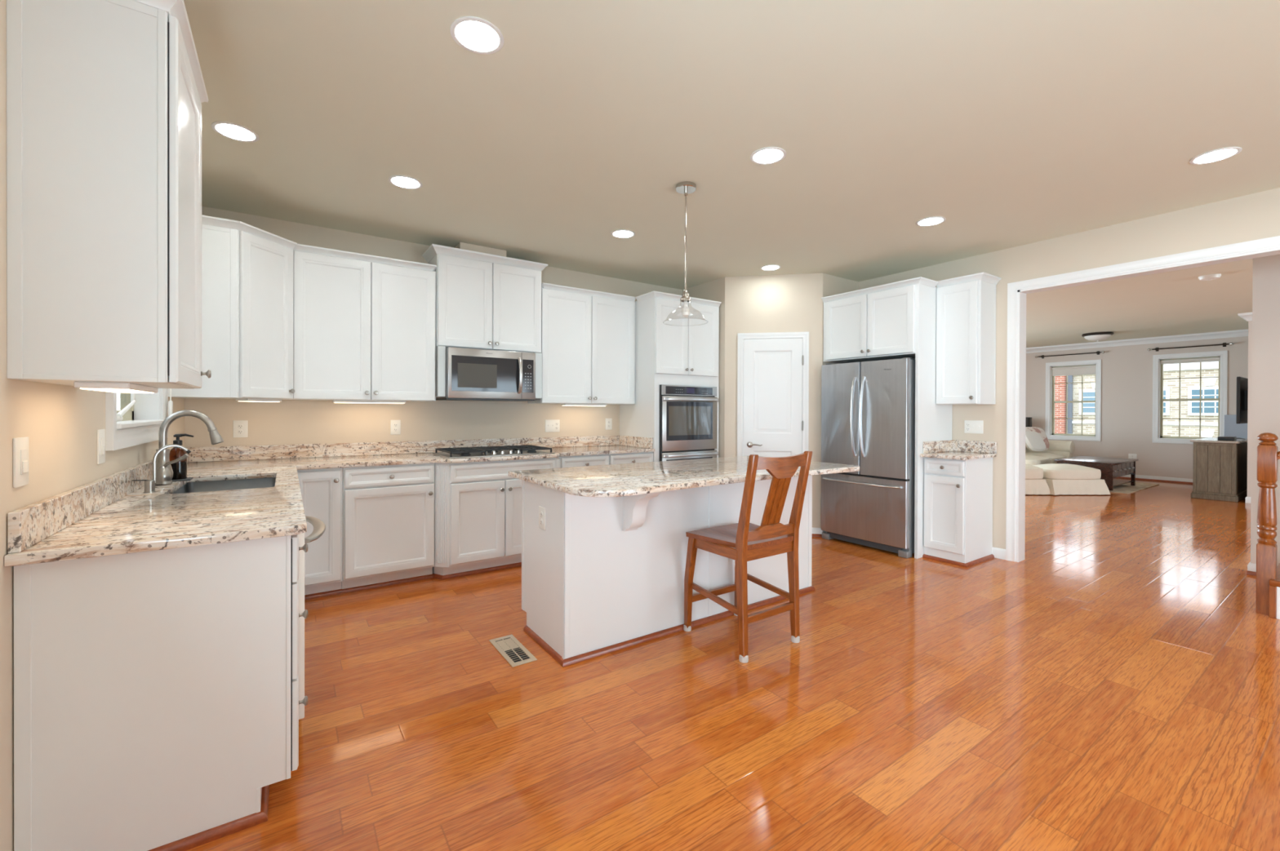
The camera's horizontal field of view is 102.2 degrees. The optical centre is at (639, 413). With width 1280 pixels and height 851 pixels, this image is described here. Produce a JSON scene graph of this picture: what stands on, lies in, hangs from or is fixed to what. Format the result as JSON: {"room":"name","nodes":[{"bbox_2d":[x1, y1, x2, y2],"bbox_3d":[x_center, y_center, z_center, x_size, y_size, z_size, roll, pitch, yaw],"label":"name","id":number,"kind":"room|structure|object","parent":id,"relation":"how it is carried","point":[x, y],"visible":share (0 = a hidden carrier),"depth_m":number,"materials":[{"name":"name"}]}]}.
{"room":"kitchen","nodes":[
{"label":"kitchen","id":0,"kind":"room"},
{"bbox_2d":[0,0,184,850],"bbox_3d":[-0.970,-0.075,0.265,0.150,2.690,8.135,0,0,-34],"label":"wall","id":1,"kind":"structure","parent":0,"point":[61,424],"depth_m":1.36,"materials":[{"name":"paint"}]},
{"bbox_2d":[13,436,28,488],"bbox_3d":[-1.618,0.127,1.353,0.012,0.128,0.082,0,0,-34],"label":"wall switch","id":2,"kind":"object","parent":1,"relation":"attached to","point":[20,445],"visible":1,"depth_m":1.34,"materials":[{"name":"white plastic"}]},
{"bbox_2d":[7,447,188,553],"bbox_3d":[-2.340,0.292,2.419,0.022,0.102,2.733,0,0,-34],"label":"backsplash","id":3,"kind":"structure","parent":1,"relation":"attached to","point":[28,526],"depth_m":1.58,"materials":[{"name":"beige stone"}]},
{"bbox_2d":[97,429,105,464],"bbox_3d":[-2.018,0.124,1.937,0.012,0.128,0.082,0,0,-34],"label":"wall switch","id":4,"kind":"object","parent":1,"relation":"attached to","point":[100,433],"visible":1,"depth_m":1.92,"materials":[{"name":"white plastic"}]},
{"bbox_2d":[6,0,211,389],"bbox_3d":[-1.586,-0.633,1.607,0.350,1.090,0.602,0,0,-34],"label":"upper cabinet","id":5,"kind":"object","parent":1,"relation":"attached to","point":[104,98],"visible":0.99,"depth_m":1.39,"materials":[{"name":"paint"}]},
{"bbox_2d":[73,381,158,393],"bbox_3d":[-1.601,-0.078,1.593,0.110,0.020,0.400,0,0,-34],"label":"light","id":6,"kind":"object","parent":5,"relation":"attached to","point":[112,387],"visible":1,"depth_m":1.45,"materials":[{"name":"paint"}]},
{"bbox_2d":[105,388,168,451],"bbox_3d":[-2.369,-0.503,2.459,0.022,1.290,1.120,0,0,-34],"label":"trim","id":7,"kind":"structure","parent":1,"relation":"attached to","point":[115,439],"depth_m":2.17,"materials":[{"name":"paint"}]},
{"bbox_2d":[116,388,164,429],"bbox_3d":[-2.426,-0.501,2.419,0.173,1.124,0.952,0,0,-34],"label":"window","id":8,"kind":"structure","parent":1,"relation":"in","point":[133,410],"depth_m":2.74,"materials":[{"name":"plastic"}]},
{"bbox_2d":[184,206,682,447],"bbox_3d":[-1.350,-0.094,4.827,4.381,2.690,0.120,0,0,-34],"label":"wall","id":9,"kind":"structure","parent":0,"point":[286,422],"depth_m":4.22,"materials":[{"name":"paint"}]},
{"bbox_2d":[168,214,297,399],"bbox_3d":[-2.673,-0.643,3.448,0.636,1.090,0.649,0,0,-34],"label":"upper cabinet","id":10,"kind":"object","parent":9,"relation":"attached to","point":[247,270],"visible":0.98,"depth_m":3.24,"materials":[{"name":"paint"}]},
{"bbox_2d":[235,398,281,402],"bbox_3d":[-2.611,-0.088,3.544,0.100,0.020,0.260,0,0,11],"label":"light","id":11,"kind":"object","parent":10,"relation":"attached to","point":[253,400],"visible":0.98,"depth_m":3.50,"materials":[{"name":"paint"}]},
{"bbox_2d":[233,420,248,437],"bbox_3d":[-2.870,0.113,3.708,0.084,0.122,0.010,0,0,-34],"label":"wall outlet","id":12,"kind":"object","parent":9,"relation":"attached to","point":[240,428],"visible":1,"depth_m":3.71,"materials":[{"name":"white plastic"}]},
{"bbox_2d":[292,244,436,401],"bbox_3d":[-2.104,-0.644,4.016,0.993,1.090,0.355,0,0,-34],"label":"upper cabinet","id":13,"kind":"object","parent":9,"relation":"attached to","point":[364,326],"visible":0.96,"depth_m":3.86,"materials":[{"name":"paint"}]},
{"bbox_2d":[332,400,406,404],"bbox_3d":[-2.099,-0.089,4.016,0.500,0.020,0.100,0,0,-34],"label":"light","id":14,"kind":"object","parent":13,"relation":"attached to","point":[333,401],"visible":0.98,"depth_m":3.97,"materials":[{"name":"paint"}]},
{"bbox_2d":[390,420,400,435],"bbox_3d":[-2.028,0.116,4.285,0.076,0.122,0.010,0,0,-34],"label":"wall outlet","id":15,"kind":"object","parent":9,"relation":"attached to","point":[395,425],"visible":1,"depth_m":4.28,"materials":[{"name":"white plastic"}]},
{"bbox_2d":[188,435,618,462],"bbox_3d":[-1.656,0.286,4.531,3.495,0.102,0.022,0,0,-34],"label":"backsplash","id":16,"kind":"structure","parent":9,"relation":"attached to","point":[331,450],"depth_m":4.14,"materials":[{"name":"beige stone"}]},
{"bbox_2d":[422,244,547,353],"bbox_3d":[-1.342,-0.945,4.530,0.996,0.804,0.367,0,0,-34],"label":"upper cabinet","id":17,"kind":"object","parent":9,"relation":"attached to","point":[484,301],"visible":0.97,"depth_m":4.37,"materials":[{"name":"paint"}]},
{"bbox_2d":[454,242,506,257],"bbox_3d":[-1.414,-1.398,4.540,0.400,0.071,0.262,0,0,-34],"label":"duct cover","id":18,"kind":"object","parent":17,"relation":"on","point":[463,246],"visible":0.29,"depth_m":4.42,"materials":[{"name":"paint"}]},
{"bbox_2d":[435,346,542,401],"bbox_3d":[-1.318,-0.326,4.484,0.892,0.430,0.450,0,0,-34],"label":"microwave","id":19,"kind":"object","parent":17,"relation":"attached to","point":[462,374],"visible":0.99,"depth_m":4.31,"materials":[{"name":"grey metal"}]},
{"bbox_2d":[545,419,559,432],"bbox_3d":[-0.859,0.124,5.081,0.155,0.122,0.018,0,0,-34],"label":"wall outlet","id":20,"kind":"object","parent":9,"relation":"attached to","point":[551,425],"visible":1,"depth_m":5.08,"materials":[{"name":"white plastic"}]},
{"bbox_2d":[528,283,635,404],"bbox_3d":[-0.558,-0.636,5.076,1.067,1.088,0.355,0,0,-34],"label":"upper cabinet","id":21,"kind":"object","parent":9,"relation":"attached to","point":[588,336],"visible":0.98,"depth_m":4.93,"materials":[{"name":"paint"}]},
{"bbox_2d":[618,435,653,448],"bbox_3d":[-0.050,0.289,5.260,0.022,0.102,0.591,0,0,-34],"label":"backsplash","id":22,"kind":"structure","parent":9,"relation":"attached to","point":[637,442],"depth_m":5.22,"materials":[{"name":"beige stone"}]},
{"bbox_2d":[183,0,1279,347],"bbox_3d":[4.498,-1.480,4.803,14.350,0.120,9.750,0,0,-34],"label":"ceiling","id":23,"kind":"structure","parent":0,"point":[1013,123],"depth_m":2.56,"materials":[{"name":"paint"}]},
{"bbox_2d":[210,121,259,142],"bbox_3d":[-2.056,-1.429,2.625,0.194,0.006,0.194,0,0,-34],"label":"recessed light","id":24,"kind":"object","parent":23,"relation":"in","point":[231,131],"visible":1,"depth_m":2.62,"materials":[{"name":"white"}]},
{"bbox_2d":[388,175,422,189],"bbox_3d":[-1.452,-1.429,3.197,0.194,0.006,0.194,0,0,-34],"label":"recessed light","id":25,"kind":"object","parent":23,"relation":"in","point":[406,182],"visible":1,"depth_m":3.19,"materials":[{"name":"white"}]},
{"bbox_2d":[449,16,504,54],"bbox_3d":[-0.613,-1.421,1.948,0.194,0.006,0.194,0,0,-34],"label":"recessed light","id":26,"kind":"object","parent":23,"relation":"in","point":[477,35],"visible":1,"depth_m":1.94,"materials":[{"name":"paint"}]},
{"bbox_2d":[610,229,635,238],"bbox_3d":[-0.135,-1.428,4.115,0.194,0.006,0.194,0,0,-34],"label":"recessed light","id":27,"kind":"object","parent":23,"relation":"in","point":[621,233],"visible":1,"depth_m":4.11,"materials":[{"name":"white"}]},
{"bbox_2d":[675,181,696,317],"bbox_3d":[0.287,-0.998,3.240,0.283,0.856,0.283,0,0,-34],"label":"pendant lamp","id":28,"kind":"object","parent":23,"relation":"hanging from","point":[685,188],"visible":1,"depth_m":3.23,"materials":[{"name":"silver metal"}]},
{"bbox_2d":[680,289,690,302],"bbox_3d":[0.286,-0.737,3.241,0.066,0.076,0.066,0,0,-34],"label":"socket","id":29,"kind":"object","parent":28,"relation":"attached to","point":[685,298],"depth_m":3.22,"materials":[{"name":"silver metal"}]},
{"bbox_2d":[750,146,786,164],"bbox_3d":[0.707,-1.421,2.853,0.194,0.006,0.194,0,0,-34],"label":"recessed light","id":30,"kind":"object","parent":23,"relation":"in","point":[768,155],"visible":1,"depth_m":2.85,"materials":[{"name":"white plastic"}]},
{"bbox_2d":[915,216,946,226],"bbox_3d":[2.153,-1.420,3.825,0.194,0.006,0.194,0,0,-34],"label":"recessed light","id":31,"kind":"object","parent":23,"relation":"in","point":[930,221],"visible":1,"depth_m":3.82,"materials":[{"name":"white"}]},
{"bbox_2d":[1081,332,1113,342],"bbox_3d":[8.170,-1.349,9.218,0.430,0.152,0.430,0,0,-34],"label":"flush light","id":32,"kind":"object","parent":23,"relation":"attached to","point":[1095,336],"visible":1,"depth_m":9.11,"materials":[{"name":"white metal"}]},
{"bbox_2d":[1198,273,1221,280],"bbox_3d":[5.871,-1.394,5.320,0.160,0.047,0.160,0,0,-34],"label":"smoke detector","id":33,"kind":"object","parent":23,"relation":"attached to","point":[1210,277],"visible":1,"depth_m":5.28,"materials":[{"name":"white plastic"}]},
{"bbox_2d":[1189,146,1242,164],"bbox_3d":[3.160,-1.413,2.837,0.194,0.006,0.194,0,0,-34],"label":"recessed light","id":34,"kind":"object","parent":23,"relation":"in","point":[1217,155],"visible":1,"depth_m":2.83,"materials":[{"name":"white"}]},
{"bbox_2d":[186,478,1279,850],"bbox_3d":[4.489,1.330,4.814,14.350,0.120,9.750,0,0,-34],"label":"floor","id":35,"kind":"structure","parent":0,"point":[1114,686],"depth_m":2.19,"materials":[{"name":"brown wood"}]},
{"bbox_2d":[13,534,308,850],"bbox_3d":[-1.418,0.822,1.619,0.636,0.884,0.334,0,0,-34],"label":"base cabinet","id":36,"kind":"object","parent":35,"relation":"on","point":[157,703],"visible":0.91,"depth_m":1.47,"materials":[{"name":"paint"}]},
{"bbox_2d":[290,515,325,719],"bbox_3d":[-1.640,0.825,2.041,0.678,0.872,0.600,0,0,-34],"label":"dishwasher","id":37,"kind":"object","parent":35,"relation":"on","point":[319,527],"visible":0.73,"depth_m":1.94,"materials":[{"name":"grey plastic"}]},
{"bbox_2d":[297,467,342,595],"bbox_3d":[-2.566,0.811,3.519,0.893,0.884,0.662,0,0,-34],"label":"base cabinet","id":38,"kind":"object","parent":35,"relation":"on","point":[322,490],"visible":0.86,"depth_m":3.48,"materials":[{"name":"paint"}]},
{"bbox_2d":[341,462,435,589],"bbox_3d":[-1.949,0.811,3.942,0.600,0.884,0.662,0,0,-34],"label":"base cabinet","id":39,"kind":"object","parent":35,"relation":"on","point":[388,510],"visible":0.95,"depth_m":3.69,"materials":[{"name":"paint"}]},
{"bbox_2d":[304,562,521,599],"bbox_3d":[-1.128,1.241,4.196,3.005,0.027,0.106,0,0,-34],"label":"trim","id":40,"kind":"structure","parent":35,"relation":"on","point":[519,564],"depth_m":3.84,"materials":[{"name":"brown wood"}]},
{"bbox_2d":[432,457,559,575],"bbox_3d":[-1.253,0.811,4.370,1.026,0.884,0.742,0,0,-34],"label":"base cabinet","id":41,"kind":"object","parent":35,"relation":"on","point":[477,506],"visible":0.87,"depth_m":3.98,"materials":[{"name":"paint"}]},
{"bbox_2d":[4,435,654,567],"bbox_3d":[-0.894,0.308,3.401,3.517,0.132,2.748,0,0,-34],"label":"countertop","id":42,"kind":"structure","parent":41,"relation":"on","point":[113,514],"depth_m":1.96,"materials":[{"name":"beige stone"}]},
{"bbox_2d":[131,444,191,493],"bbox_3d":[-2.111,0.242,2.282,0.039,0.206,0.198,0,0,36],"label":"filter faucet","id":43,"kind":"object","parent":42,"relation":"on","point":[149,485],"visible":1,"depth_m":2.26,"materials":[{"name":"silver metal"}]},
{"bbox_2d":[172,477,193,481],"bbox_3d":[-2.356,0.339,2.631,0.110,0.008,0.100,0,0,-34],"label":"soap tray","id":44,"kind":"object","parent":42,"relation":"on","point":[187,478],"visible":0.5,"depth_m":2.61,"materials":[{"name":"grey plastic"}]},
{"bbox_2d":[168,434,193,479],"bbox_3d":[-2.345,0.220,2.630,0.091,0.230,0.072,0,0,4],"label":"soap bottle","id":45,"kind":"object","parent":44,"relation":"on","point":[180,468],"visible":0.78,"depth_m":2.61,"materials":[{"name":"orange glass"}]},
{"bbox_2d":[155,410,223,485],"bbox_3d":[-2.215,0.164,2.534,0.267,0.359,0.112,0,0,-34],"label":"kitchen faucet","id":46,"kind":"object","parent":42,"relation":"on","point":[164,469],"visible":0.87,"depth_m":2.49,"materials":[{"name":"silver metal"}]},
{"bbox_2d":[173,477,275,493],"bbox_3d":[-2.071,0.466,2.596,0.414,0.184,0.724,0,0,-34],"label":"sink","id":47,"kind":"object","parent":42,"relation":"in","point":[228,485],"visible":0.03,"depth_m":2.87,"materials":[{"name":"silver metal"}]},
{"bbox_2d":[433,444,555,458],"bbox_3d":[-1.220,0.317,4.330,0.865,0.046,0.520,0,0,-34],"label":"cooktop","id":48,"kind":"object","parent":42,"relation":"in","point":[505,451],"visible":1,"depth_m":4.24,"materials":[{"name":"silver metal"}]},
{"bbox_2d":[488,635,537,667],"bbox_3d":[-0.680,1.259,2.746,0.132,0.011,0.356,0,0,-34],"label":"floor vent","id":49,"kind":"object","parent":35,"relation":"in","point":[515,654],"visible":1,"depth_m":2.73,"materials":[{"name":"metal"}]},
{"bbox_2d":[560,453,608,467],"bbox_3d":[-0.649,0.812,4.833,0.490,0.884,0.662,0,0,-34],"label":"drawer","id":50,"kind":"object","parent":35,"relation":"on","point":[593,460],"visible":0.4,"depth_m":4.58,"materials":[{"name":"paint"}]},
{"bbox_2d":[608,452,653,465],"bbox_3d":[-0.239,0.812,5.114,0.499,0.884,0.662,0,0,-34],"label":"drawer","id":51,"kind":"object","parent":35,"relation":"on","point":[642,457],"visible":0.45,"depth_m":4.86,"materials":[{"name":"paint"}]},
{"bbox_2d":[521,475,814,667],"bbox_3d":[0.325,0.821,3.288,1.983,0.884,0.825,0,0,-34],"label":"kitchen island","id":52,"kind":"object","parent":35,"relation":"on","point":[605,575],"visible":0.61,"depth_m":2.87,"materials":[{"name":"paint"}]},
{"bbox_2d":[538,506,546,530],"bbox_3d":[-0.535,0.572,2.813,0.010,0.120,0.085,0,0,-34],"label":"wall outlet","id":53,"kind":"object","parent":52,"relation":"attached to","point":[542,511],"visible":1,"depth_m":2.80,"materials":[{"name":"white plastic"}]},
{"bbox_2d":[508,455,859,497],"bbox_3d":[0.352,0.364,3.257,2.075,0.030,1.000,0,0,-34],"label":"island countertop","id":54,"kind":"structure","parent":52,"relation":"on","point":[622,480],"depth_m":2.91,"materials":[{"name":"beige stone"}]},
{"bbox_2d":[619,291,721,462],"bbox_3d":[0.308,0.039,5.474,0.880,2.430,0.685,0,0,-34],"label":"tall cabinet","id":55,"kind":"object","parent":35,"relation":"on","point":[672,348],"visible":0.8,"depth_m":5.17,"materials":[{"name":"paint"}]},
{"bbox_2d":[659,384,719,461],"bbox_3d":[0.347,0.372,5.461,0.736,1.304,0.648,0,0,-34],"label":"double oven","id":56,"kind":"object","parent":55,"relation":"in","point":[687,414],"visible":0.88,"depth_m":5.20,"materials":[{"name":"grey metal"}]},
{"bbox_2d":[683,451,812,663],"bbox_3d":[0.585,0.734,2.895,0.490,1.062,0.577,0,0,-34],"label":"counter chair","id":57,"kind":"object","parent":35,"relation":"on","point":[750,542],"visible":1,"depth_m":2.75,"materials":[{"name":"brown wood"}]},
{"bbox_2d":[812,357,915,558],"bbox_3d":[2.271,0.386,5.055,0.776,1.752,1.011,0,0,-34],"label":"refrigerator","id":58,"kind":"object","parent":35,"relation":"on","point":[868,408],"depth_m":4.73,"materials":[{"name":"grey metal"}]},
{"bbox_2d":[821,276,952,559],"bbox_3d":[2.382,0.045,5.017,0.667,2.435,0.998,0,0,-34],"label":"tall cabinet","id":59,"kind":"object","parent":35,"relation":"on","point":[897,320],"visible":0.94,"depth_m":4.64,"materials":[{"name":"paint"}]},
{"bbox_2d":[922,457,994,568],"bbox_3d":[2.786,0.824,4.521,0.564,0.884,0.356,0,0,-34],"label":"base cabinet","id":60,"kind":"object","parent":35,"relation":"on","point":[958,494],"visible":0.98,"depth_m":4.39,"materials":[{"name":"paint"}]},
{"bbox_2d":[920,440,996,460],"bbox_3d":[2.782,0.315,4.508,0.588,0.131,0.366,0,0,-34],"label":"countertop","id":61,"kind":"structure","parent":60,"relation":"on","point":[949,449],"depth_m":4.57,"materials":[{"name":"beige stone"}]},
{"bbox_2d":[1025,463,1050,494],"bbox_3d":[5.979,1.023,8.258,0.679,0.453,0.698,0,0,-6],"label":"ottoman","id":62,"kind":"object","parent":35,"relation":"on","point":[1035,484],"visible":0.34,"depth_m":7.95,"materials":[{"name":"fabric"}]},
{"bbox_2d":[1025,463,1043,479],"bbox_3d":[5.979,0.917,8.257,0.600,0.240,0.620,0,0,-1],"label":"cushion","id":63,"kind":"object","parent":62,"relation":"on","point":[1032,473],"depth_m":7.95,"materials":[{"name":"fabric"}]},
{"bbox_2d":[1025,440,1075,465],"bbox_3d":[7.285,0.824,9.843,2.263,0.848,1.043,0,0,-34],"label":"sofa","id":64,"kind":"object","parent":35,"relation":"on","point":[1057,450],"visible":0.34,"depth_m":9.94,"materials":[{"name":"fabric"}]},
{"bbox_2d":[1025,431,1045,451],"bbox_3d":[7.482,0.530,9.813,0.420,0.373,0.266,0,0,-17],"label":"throw pillow","id":65,"kind":"object","parent":64,"relation":"on","point":[1033,441],"visible":0.91,"depth_m":9.73,"materials":[{"name":"beige fabric"}]},
{"bbox_2d":[1025,426,1048,450],"bbox_3d":[7.769,0.500,10.155,0.500,0.456,0.266,0,0,-6],"label":"throw pillow","id":66,"kind":"object","parent":64,"relation":"on","point":[1038,430],"visible":0.32,"depth_m":10.14,"materials":[{"name":"beige fabric"}]},
{"bbox_2d":[1025,454,1049,465],"bbox_3d":[6.991,0.875,9.503,0.840,0.210,0.760,0,0,-34],"label":"seat cushion","id":67,"kind":"object","parent":64,"relation":"on","point":[1029,460],"depth_m":9.13,"materials":[{"name":"fabric"}]},
{"bbox_2d":[1025,452,1066,463],"bbox_3d":[7.700,0.875,9.989,0.840,0.210,0.760,0,0,-34],"label":"seat cushion","id":68,"kind":"object","parent":64,"relation":"on","point":[1052,456],"depth_m":9.79,"materials":[{"name":"fabric"}]},
{"bbox_2d":[1032,463,1110,495],"bbox_3d":[6.763,1.036,8.261,0.943,0.433,0.702,0,0,-5],"label":"ottoman","id":69,"kind":"object","parent":35,"relation":"on","point":[1060,478],"visible":0.72,"depth_m":7.96,"materials":[{"name":"fabric"}]},
{"bbox_2d":[1032,463,1101,479],"bbox_3d":[6.763,0.929,8.260,0.860,0.220,0.620,0,0,-1],"label":"cushion","id":70,"kind":"object","parent":69,"relation":"on","point":[1051,471],"depth_m":7.98,"materials":[{"name":"fabric"}]},
{"bbox_2d":[1109,482,1159,494],"bbox_3d":[8.115,1.259,9.075,1.950,0.012,1.100,0,0,-34],"label":"area rug","id":71,"kind":"object","parent":35,"relation":"on","point":[1126,489],"visible":0.42,"depth_m":8.72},
{"bbox_2d":[1054,456,1138,490],"bbox_3d":[7.861,1.023,8.888,1.360,0.460,0.780,0,0,-34],"label":"coffee table","id":72,"kind":"object","parent":71,"relation":"on","point":[1110,468],"visible":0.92,"depth_m":8.57,"materials":[{"name":"brown wood"}]},
{"bbox_2d":[1113,473,1132,486],"bbox_3d":[7.861,1.113,8.888,1.240,0.160,0.640,0,0,-34],"label":"shelf","id":73,"kind":"object","parent":72,"relation":"attached to","point":[1116,482],"depth_m":8.73,"materials":[{"name":"brown wood"}]},
{"bbox_2d":[1190,437,1247,502],"bbox_3d":[8.971,0.837,7.950,1.410,0.872,0.480,0,0,-34],"label":"base cabinet","id":74,"kind":"object","parent":35,"relation":"on","point":[1220,472],"visible":0.94,"depth_m":7.58,"materials":[{"name":"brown wood"}]},
{"bbox_2d":[1255,432,1279,619],"bbox_3d":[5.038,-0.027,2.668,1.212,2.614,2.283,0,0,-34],"label":"newel post","id":75,"kind":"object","parent":35,"relation":"on","point":[1268,574],"depth_m":3.26,"materials":[{"name":"brown wood"}]},
{"bbox_2d":[682,273,858,528],"bbox_3d":[1.404,-0.088,5.659,2.103,2.690,0.645,0,0,11],"label":"wall","id":76,"kind":"structure","parent":0,"point":[788,303],"depth_m":5.36,"materials":[{"name":"paint"}]},
{"bbox_2d":[737,332,808,456],"bbox_3d":[1.371,0.212,5.344,0.716,2.092,0.018,0,0,9],"label":"trim","id":77,"kind":"structure","parent":76,"relation":"attached to","point":[804,335],"depth_m":5.34,"materials":[{"name":"paint"}]},
{"bbox_2d":[742,338,804,457],"bbox_3d":[1.375,0.241,5.338,0.604,2.025,0.103,0,0,11],"label":"door","id":78,"kind":"structure","parent":76,"relation":"in","point":[773,422],"depth_m":5.34,"materials":[{"name":"paint"}]},
{"bbox_2d":[858,187,1279,549],"bbox_3d":[4.295,-0.068,2.941,0.130,2.690,6.595,0,0,-34],"label":"wall","id":79,"kind":"structure","parent":0,"point":[1255,216],"depth_m":4.11,"materials":[{"name":"paint"}]},
{"bbox_2d":[923,440,953,453],"bbox_3d":[2.697,0.300,4.657,0.516,0.102,0.022,0,0,-34],"label":"backsplash","id":80,"kind":"structure","parent":79,"relation":"attached to","point":[935,446],"depth_m":4.63,"materials":[{"name":"beige stone"}]},
{"bbox_2d":[936,271,1001,404],"bbox_3d":[2.889,-0.629,4.560,0.352,1.100,0.393,0,0,-34],"label":"upper cabinet","id":81,"kind":"object","parent":79,"relation":"attached to","point":[966,305],"visible":0.99,"depth_m":4.48,"materials":[{"name":"paint"}]},
{"bbox_2d":[964,420,983,434],"bbox_3d":[3.018,0.124,4.672,0.018,0.118,0.155,0,0,-34],"label":"wall outlet","id":82,"kind":"object","parent":79,"relation":"attached to","point":[970,426],"visible":1,"depth_m":4.67,"materials":[{"name":"white plastic"}]},
{"bbox_2d":[953,440,996,453],"bbox_3d":[3.016,0.301,4.668,0.022,0.102,0.366,0,0,-34],"label":"backsplash","id":83,"kind":"structure","parent":79,"relation":"attached to","point":[990,447],"depth_m":4.65,"materials":[{"name":"beige stone"}]},
{"bbox_2d":[991,546,1005,559],"bbox_3d":[3.132,1.223,4.508,0.014,0.088,0.118,0,0,-34],"label":"baseboard","id":84,"kind":"structure","parent":79,"relation":"attached to","point":[1000,553],"depth_m":4.50,"materials":[{"name":"paint"}]},
{"bbox_2d":[1005,235,1279,562],"bbox_3d":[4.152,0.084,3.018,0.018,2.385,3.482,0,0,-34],"label":"trim","id":85,"kind":"structure","parent":79,"relation":"attached to","point":[1273,242],"depth_m":4.40,"materials":[{"name":"paint"}]},
{"bbox_2d":[1025,336,1248,479],"bbox_3d":[10.307,-0.072,8.885,0.150,2.690,9.600,0,0,-34],"label":"wall","id":86,"kind":"structure","parent":0,"point":[1126,371],"depth_m":9.96,"materials":[{"name":"paint"}]},
{"bbox_2d":[1044,360,1101,441],"bbox_3d":[8.960,-0.261,10.699,0.020,1.635,0.912,0,0,-34],"label":"trim","id":87,"kind":"structure","parent":86,"relation":"attached to","point":[1098,428],"depth_m":10.61,"materials":[{"name":"paint"}]},
{"bbox_2d":[1049,364,1096,437],"bbox_3d":[9.024,-0.260,10.743,0.155,1.487,0.764,0,0,-34],"label":"window","id":88,"kind":"structure","parent":86,"relation":"in","point":[1052,418],"depth_m":10.87,"materials":[{"name":"plastic"}]},
{"bbox_2d":[1052,364,1095,376],"bbox_3d":[9.012,-0.884,10.731,0.048,0.185,0.722,0,0,-34],"label":"roller blind","id":89,"kind":"object","parent":88,"relation":"attached to","point":[1081,370],"visible":1,"depth_m":10.72,"materials":[{"name":"beige fabric"}]},
{"bbox_2d":[1026,312,1252,353],"bbox_3d":[8.132,-1.373,9.901,2.290,0.110,5.150,0,0,-34],"label":"trim","id":90,"kind":"structure","parent":86,"relation":"attached to","point":[1247,317],"depth_m":9.69,"materials":[{"name":"paint"}]},
{"bbox_2d":[1122,474,1192,482],"bbox_3d":[9.015,1.218,10.623,0.014,0.088,4.985,0,0,-34],"label":"baseboard","id":91,"kind":"structure","parent":86,"relation":"attached to","point":[1154,477],"depth_m":9.60,"materials":[{"name":"paint"}]},
{"bbox_2d":[1158,355,1221,439],"bbox_3d":[9.968,-0.266,9.366,0.155,1.497,0.782,0,0,-34],"label":"window","id":92,"kind":"structure","parent":86,"relation":"in","point":[1161,400],"depth_m":9.49,"materials":[{"name":"plastic"}]},
{"bbox_2d":[1160,357,1220,364],"bbox_3d":[9.956,-0.951,9.354,0.048,0.075,0.740,0,0,-34],"label":"roller blind","id":93,"kind":"object","parent":92,"relation":"attached to","point":[1206,359],"visible":1,"depth_m":9.33,"materials":[{"name":"white fabric"}]},
{"bbox_2d":[1152,350,1227,444],"bbox_3d":[9.904,-0.267,9.323,0.020,1.645,0.930,0,0,-34],"label":"trim","id":94,"kind":"structure","parent":86,"relation":"attached to","point":[1224,377],"depth_m":9.38,"materials":[{"name":"paint"}]},
{"bbox_2d":[1147,342,1234,351],"bbox_3d":[9.880,-1.192,9.288,0.099,0.070,1.082,0,0,-34],"label":"curtain rod","id":95,"kind":"object","parent":86,"relation":"attached to","point":[1224,344],"visible":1,"depth_m":9.23,"materials":[{"name":"brown metal"}]},
{"bbox_2d":[1223,414,1247,438],"bbox_3d":[10.272,0.301,8.775,0.028,0.545,0.455,0,0,-34],"label":"panel","id":96,"kind":"object","parent":86,"relation":"attached to","point":[1232,428],"visible":0.28,"depth_m":8.86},
{"bbox_2d":[1247,320,1252,497],"bbox_3d":[9.574,-0.070,7.876,2.200,2.690,0.165,0,0,-34],"label":"wall","id":97,"kind":"structure","parent":0,"point":[1250,322],"depth_m":7.31,"materials":[{"name":"paint"}]},
{"bbox_2d":[1235,377,1248,423],"bbox_3d":[9.178,-0.189,7.782,1.100,0.685,0.125,0,0,-34],"label":"television","id":98,"kind":"object","parent":97,"relation":"attached to","point":[1242,383],"visible":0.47,"depth_m":7.59,"materials":[{"name":"black plastic"}]},
{"bbox_2d":[1250,254,1279,566],"bbox_3d":[6.000,-0.061,2.496,0.120,2.690,3.932,0,0,-34],"label":"wall","id":99,"kind":"structure","parent":0,"point":[1265,392],"depth_m":4.03,"materials":[{"name":"paint"}]},
{"label":"outside","id":100,"kind":"structure","parent":0,"visible":0},
{"bbox_3d":[8.230,5.379,5.675,100.000,0.200,80.000,0,0,-34],"label":"ground","id":101,"kind":"structure","parent":100,"visible":0},
{"bbox_2d":[1054,375,1066,433],"bbox_3d":[15.923,1.329,24.965,6.900,7.800,8.840,0,0,-34],"label":"townhouse","id":102,"kind":"structure","parent":101,"relation":"on","point":[1060,389],"depth_m":19.98,"materials":[{"name":"red brick"}]},
{"bbox_2d":[1067,361,1218,437],"bbox_3d":[23.280,1.439,15.454,6.120,7.700,15.150,0,0,-34],"label":"townhouse","id":103,"kind":"structure","parent":101,"relation":"on","point":[1189,388],"depth_m":17.49,"materials":[{"name":"beige brick"}]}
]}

